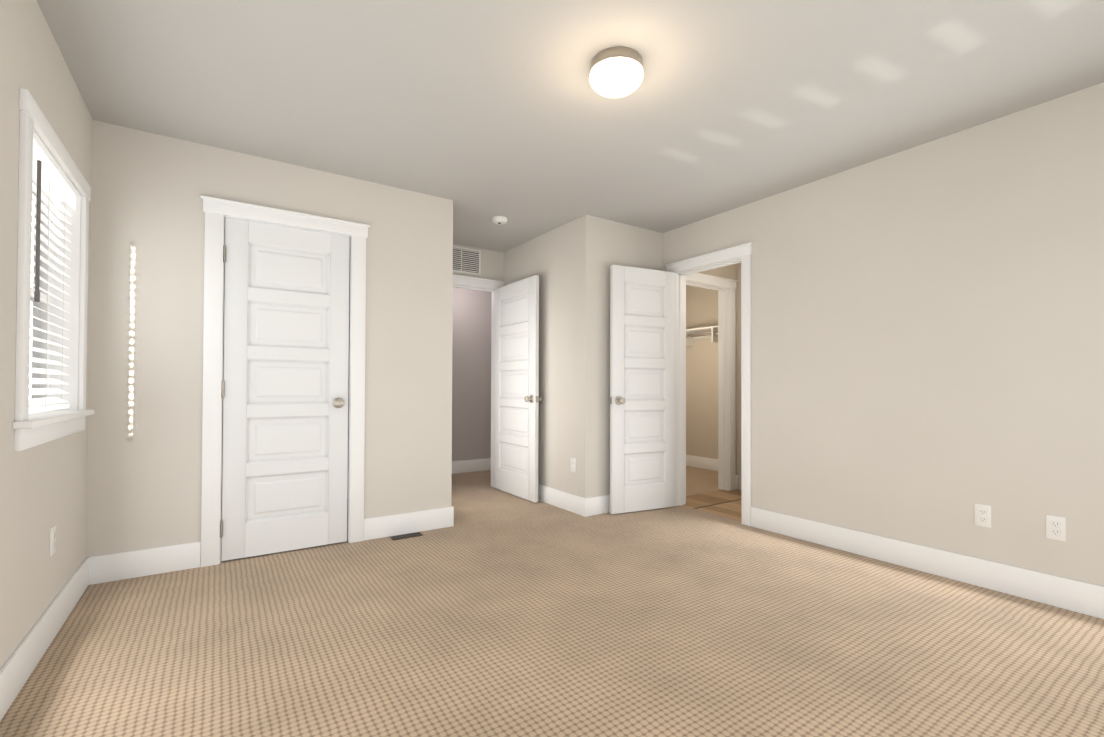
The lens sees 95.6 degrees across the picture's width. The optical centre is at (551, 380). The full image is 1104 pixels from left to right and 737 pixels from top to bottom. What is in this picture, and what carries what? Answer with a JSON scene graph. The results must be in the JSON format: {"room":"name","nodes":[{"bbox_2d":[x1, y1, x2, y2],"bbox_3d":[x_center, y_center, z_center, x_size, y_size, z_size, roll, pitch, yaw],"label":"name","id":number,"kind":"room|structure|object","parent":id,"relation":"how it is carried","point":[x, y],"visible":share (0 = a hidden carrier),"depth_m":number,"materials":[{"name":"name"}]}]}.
{"room":"empty bedroom","nodes":[
{"label":"empty bedroom","id":0,"kind":"room"},
{"bbox_2d":[0,0,92,668],"bbox_3d":[-1.345,-0.172,0.871,0.150,2.440,4.110,1,-1,-34],"label":"wall","id":1,"kind":"structure","parent":0,"point":[43,488],"depth_m":1.80,"materials":[{"name":"paint"}]},
{"bbox_2d":[0,556,91,720],"bbox_3d":[-1.323,0.976,0.965,0.014,0.145,3.960,1,-1,-34],"label":"baseboard","id":2,"kind":"structure","parent":1,"relation":"attached to","point":[18,667],"depth_m":1.89,"materials":[{"name":"white wood"}]},
{"bbox_2d":[50,525,55,556],"bbox_3d":[-2.058,0.660,2.065,0.008,0.115,0.070,1,-1,-34],"label":"outlet","id":3,"kind":"object","parent":1,"relation":"attached to","point":[52,540],"visible":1,"depth_m":2.05,"materials":[{"name":"white plastic"}]},
{"bbox_2d":[13,88,94,450],"bbox_3d":[-2.103,-0.368,2.051,0.198,1.215,1.020,1,-1,-34],"label":"window unit","id":4,"kind":"structure","parent":1,"relation":"in","point":[37,323],"depth_m":2.30,"materials":[{"name":"white plastic"}]},
{"bbox_2d":[29,139,75,413],"bbox_3d":[-2.092,-0.385,2.055,0.080,1.026,0.820,1,-1,-34],"label":"window blind","id":5,"kind":"object","parent":4,"relation":"attached to","point":[48,180],"visible":0.67,"depth_m":2.11,"materials":[{"name":"white plastic"}]},
{"bbox_2d":[86,120,452,566],"bbox_3d":[-1.982,-0.141,3.640,2.170,2.440,1.200,1,-1,-34],"label":"wall","id":6,"kind":"structure","parent":0,"point":[144,457],"depth_m":2.86,"materials":[{"name":"paint"}]},
{"bbox_2d":[92,542,200,584],"bbox_3d":[-2.210,0.995,2.746,0.460,0.145,0.014,1,-1,-34],"label":"baseboard","id":7,"kind":"structure","parent":6,"relation":"attached to","point":[151,561],"depth_m":2.73,"materials":[{"name":"white wood"}]},
{"bbox_2d":[220,217,349,560],"bbox_3d":[-1.660,0.050,3.155,0.707,2.030,0.171,1,-1,-34],"label":"closet door","id":8,"kind":"structure","parent":6,"relation":"in","point":[284,394],"depth_m":3.13,"materials":[{"name":"white wood"}]},
{"bbox_2d":[200,195,369,566],"bbox_3d":[-1.679,0.009,3.193,0.942,2.133,0.196,1,-1,-34],"label":"door frame","id":9,"kind":"structure","parent":6,"relation":"attached to","point":[217,211],"depth_m":2.97,"materials":[{"name":"white wood"}]},
{"bbox_2d":[364,506,453,540],"bbox_3d":[-1.013,1.009,3.546,0.620,0.145,0.014,1,-1,-34],"label":"baseboard","id":10,"kind":"structure","parent":6,"relation":"attached to","point":[412,522],"depth_m":3.53,"materials":[{"name":"white wood"}]},
{"bbox_2d":[452,287,491,461],"bbox_3d":[-1.263,-0.109,6.009,3.340,2.440,0.120,1,-1,-34],"label":"wall","id":11,"kind":"structure","parent":0,"point":[471,380],"depth_m":6.10,"materials":[{"name":"paint"}]},
{"bbox_2d":[452,458,490,473],"bbox_3d":[-1.230,1.038,5.939,3.100,0.145,0.014,1,-1,-34],"label":"baseboard","id":12,"kind":"structure","parent":11,"relation":"attached to","point":[464,466],"depth_m":6.10,"materials":[{"name":"white wood"}]},
{"bbox_2d":[453,244,503,280],"bbox_3d":[-0.961,-0.120,4.972,1.010,2.440,0.120,1,-1,-34],"label":"wall","id":13,"kind":"structure","parent":0,"point":[492,265],"depth_m":5.13,"materials":[{"name":"paint"}]},
{"bbox_2d":[453,246,480,275],"bbox_3d":[-0.894,-1.193,4.946,0.420,0.255,0.014,1,-1,-34],"label":"air vent","id":14,"kind":"object","parent":13,"relation":"in","point":[466,260],"visible":0.73,"depth_m":4.98,"materials":[{"name":"white plastic"}]},
{"bbox_2d":[453,274,504,486],"bbox_3d":[-0.944,0.033,4.981,1.052,2.133,0.192,1,-1,-34],"label":"door frame","id":15,"kind":"structure","parent":13,"relation":"attached to","point":[474,283],"depth_m":5.18,"materials":[{"name":"white wood"}]},
{"bbox_2d":[493,275,541,502],"bbox_3d":[-0.361,0.075,4.810,0.171,2.030,0.817,1,-1,-34],"label":"door","id":16,"kind":"structure","parent":13,"relation":"in","point":[517,398],"depth_m":4.75,"materials":[{"name":"white wood"}]},
{"bbox_2d":[0,466,1103,736],"bbox_3d":[0.470,1.135,3.414,6.020,0.100,6.340,1,-1,-34],"label":"floor","id":17,"kind":"structure","parent":0,"point":[492,612],"depth_m":2.03,"materials":[{"name":"beige carpet"}]},
{"bbox_2d":[390,532,422,539],"bbox_3d":[-1.008,1.075,3.467,0.210,0.011,0.084,1,-1,-34],"label":"floor vent","id":18,"kind":"object","parent":17,"relation":"in","point":[404,536],"visible":1,"depth_m":3.45,"materials":[{"name":"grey metal"}]},
{"bbox_2d":[37,0,1103,251],"bbox_3d":[0.533,-1.404,3.482,6.150,0.100,6.340,1,-1,-34],"label":"ceiling","id":19,"kind":"structure","parent":0,"point":[479,112],"depth_m":2.33,"materials":[{"name":"paint"}]},
{"bbox_2d":[491,216,507,223],"bbox_3d":[-0.438,-1.329,4.167,0.136,0.040,0.136,1,-1,-34],"label":"smoke detector","id":20,"kind":"object","parent":19,"relation":"attached to","point":[499,219],"visible":1,"depth_m":4.13,"materials":[{"name":"white plastic"}]},
{"bbox_2d":[589,46,643,97],"bbox_3d":[0.278,-1.309,2.161,0.234,0.124,0.234,1,-1,-34],"label":"ceiling light","id":21,"kind":"object","parent":19,"relation":"attached to","point":[616,72],"visible":1,"depth_m":2.09,"materials":[{"name":"white glass"}]},
{"bbox_2d":[504,214,662,497],"bbox_3d":[0.264,-0.117,4.949,1.000,2.440,1.520,1,-1,-34],"label":"wall","id":22,"kind":"structure","parent":0,"point":[569,263],"depth_m":4.22,"materials":[{"name":"paint"}]},
{"bbox_2d":[538,484,583,515],"bbox_3d":[-0.124,1.025,4.597,0.014,0.145,1.414,1,-1,-34],"label":"baseboard","id":23,"kind":"structure","parent":22,"relation":"attached to","point":[566,501],"depth_m":4.28,"materials":[{"name":"white wood"}]},
{"bbox_2d":[571,458,575,472],"bbox_3d":[0.176,0.704,4.160,0.008,0.115,0.070,1,-1,-34],"label":"outlet","id":24,"kind":"object","parent":22,"relation":"attached to","point":[573,464],"visible":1,"depth_m":4.15,"materials":[{"name":"white plastic"}]},
{"bbox_2d":[584,495,609,516],"bbox_3d":[0.644,1.024,4.253,0.880,0.145,0.040,1,-1,-34],"label":"baseboard","id":25,"kind":"structure","parent":22,"relation":"attached to","point":[597,505],"depth_m":4.07,"materials":[{"name":"white wood"}]},
{"bbox_2d":[686,263,737,474],"bbox_3d":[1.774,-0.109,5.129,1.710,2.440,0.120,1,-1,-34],"label":"wall","id":26,"kind":"structure","parent":0,"point":[702,389],"depth_m":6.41,"materials":[{"name":"paint"}]},
{"bbox_2d":[686,326,717,345],"bbox_3d":[1.879,-0.549,6.256,0.310,0.188,1.630,1,-1,-34],"label":"closet shelf","id":27,"kind":"object","parent":26,"relation":"attached to","point":[711,332],"visible":0.23,"depth_m":6.24,"materials":[{"name":"white wood"}]},
{"bbox_2d":[686,455,717,470],"bbox_3d":[1.997,1.054,6.319,0.014,0.145,1.630,1,-1,-34],"label":"baseboard","id":28,"kind":"structure","parent":26,"relation":"attached to","point":[693,461],"depth_m":6.41,"materials":[{"name":"white wood"}]},
{"bbox_2d":[686,273,737,490],"bbox_3d":[1.443,0.040,4.884,0.992,2.133,0.156,1,-1,-34],"label":"trim","id":29,"kind":"structure","parent":26,"relation":"attached to","point":[725,287],"depth_m":5.08,"materials":[{"name":"white wood"}]},
{"bbox_2d":[738,263,740,489],"bbox_3d":[2.392,-0.114,4.520,0.120,2.440,1.560,1,-1,-34],"label":"wall","id":30,"kind":"structure","parent":0,"point":[739,264],"depth_m":5.12,"materials":[{"name":"paint"}]},
{"bbox_2d":[663,82,1103,586],"bbox_3d":[2.106,-0.134,2.987,0.120,2.440,3.790,1,-1,-34],"label":"wall","id":31,"kind":"structure","parent":0,"point":[927,344],"depth_m":2.77,"materials":[{"name":"paint"}]},
{"bbox_2d":[610,265,675,513],"bbox_3d":[0.782,0.071,4.224,0.667,2.030,0.171,1,-1,-26],"label":"door","id":32,"kind":"structure","parent":31,"relation":"in","point":[642,388],"depth_m":4.20,"materials":[{"name":"white wood"}]},
{"bbox_2d":[665,242,753,525],"bbox_3d":[1.324,0.031,4.153,0.192,2.133,0.872,1,-1,-34],"label":"door frame","id":33,"kind":"structure","parent":31,"relation":"attached to","point":[741,254],"depth_m":3.99,"materials":[{"name":"white wood"}]},
{"bbox_2d":[751,507,1103,618],"bbox_3d":[2.247,1.009,2.635,0.014,0.145,2.705,1,-1,-34],"label":"baseboard","id":34,"kind":"structure","parent":31,"relation":"attached to","point":[1061,592],"depth_m":2.73,"materials":[{"name":"white wood"}]},
{"bbox_2d":[974,503,991,527],"bbox_3d":[2.261,0.709,2.625,0.008,0.115,0.070,1,-1,-34],"label":"outlet","id":35,"kind":"object","parent":31,"relation":"attached to","point":[983,515],"visible":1,"depth_m":2.62,"materials":[{"name":"white plastic"}]},
{"bbox_2d":[1046,515,1065,541],"bbox_3d":[2.414,0.707,2.396,0.008,0.115,0.070,1,-1,-34],"label":"outlet","id":36,"kind":"object","parent":31,"relation":"attached to","point":[1055,527],"visible":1,"depth_m":2.39,"materials":[{"name":"white plastic"}]}
]}

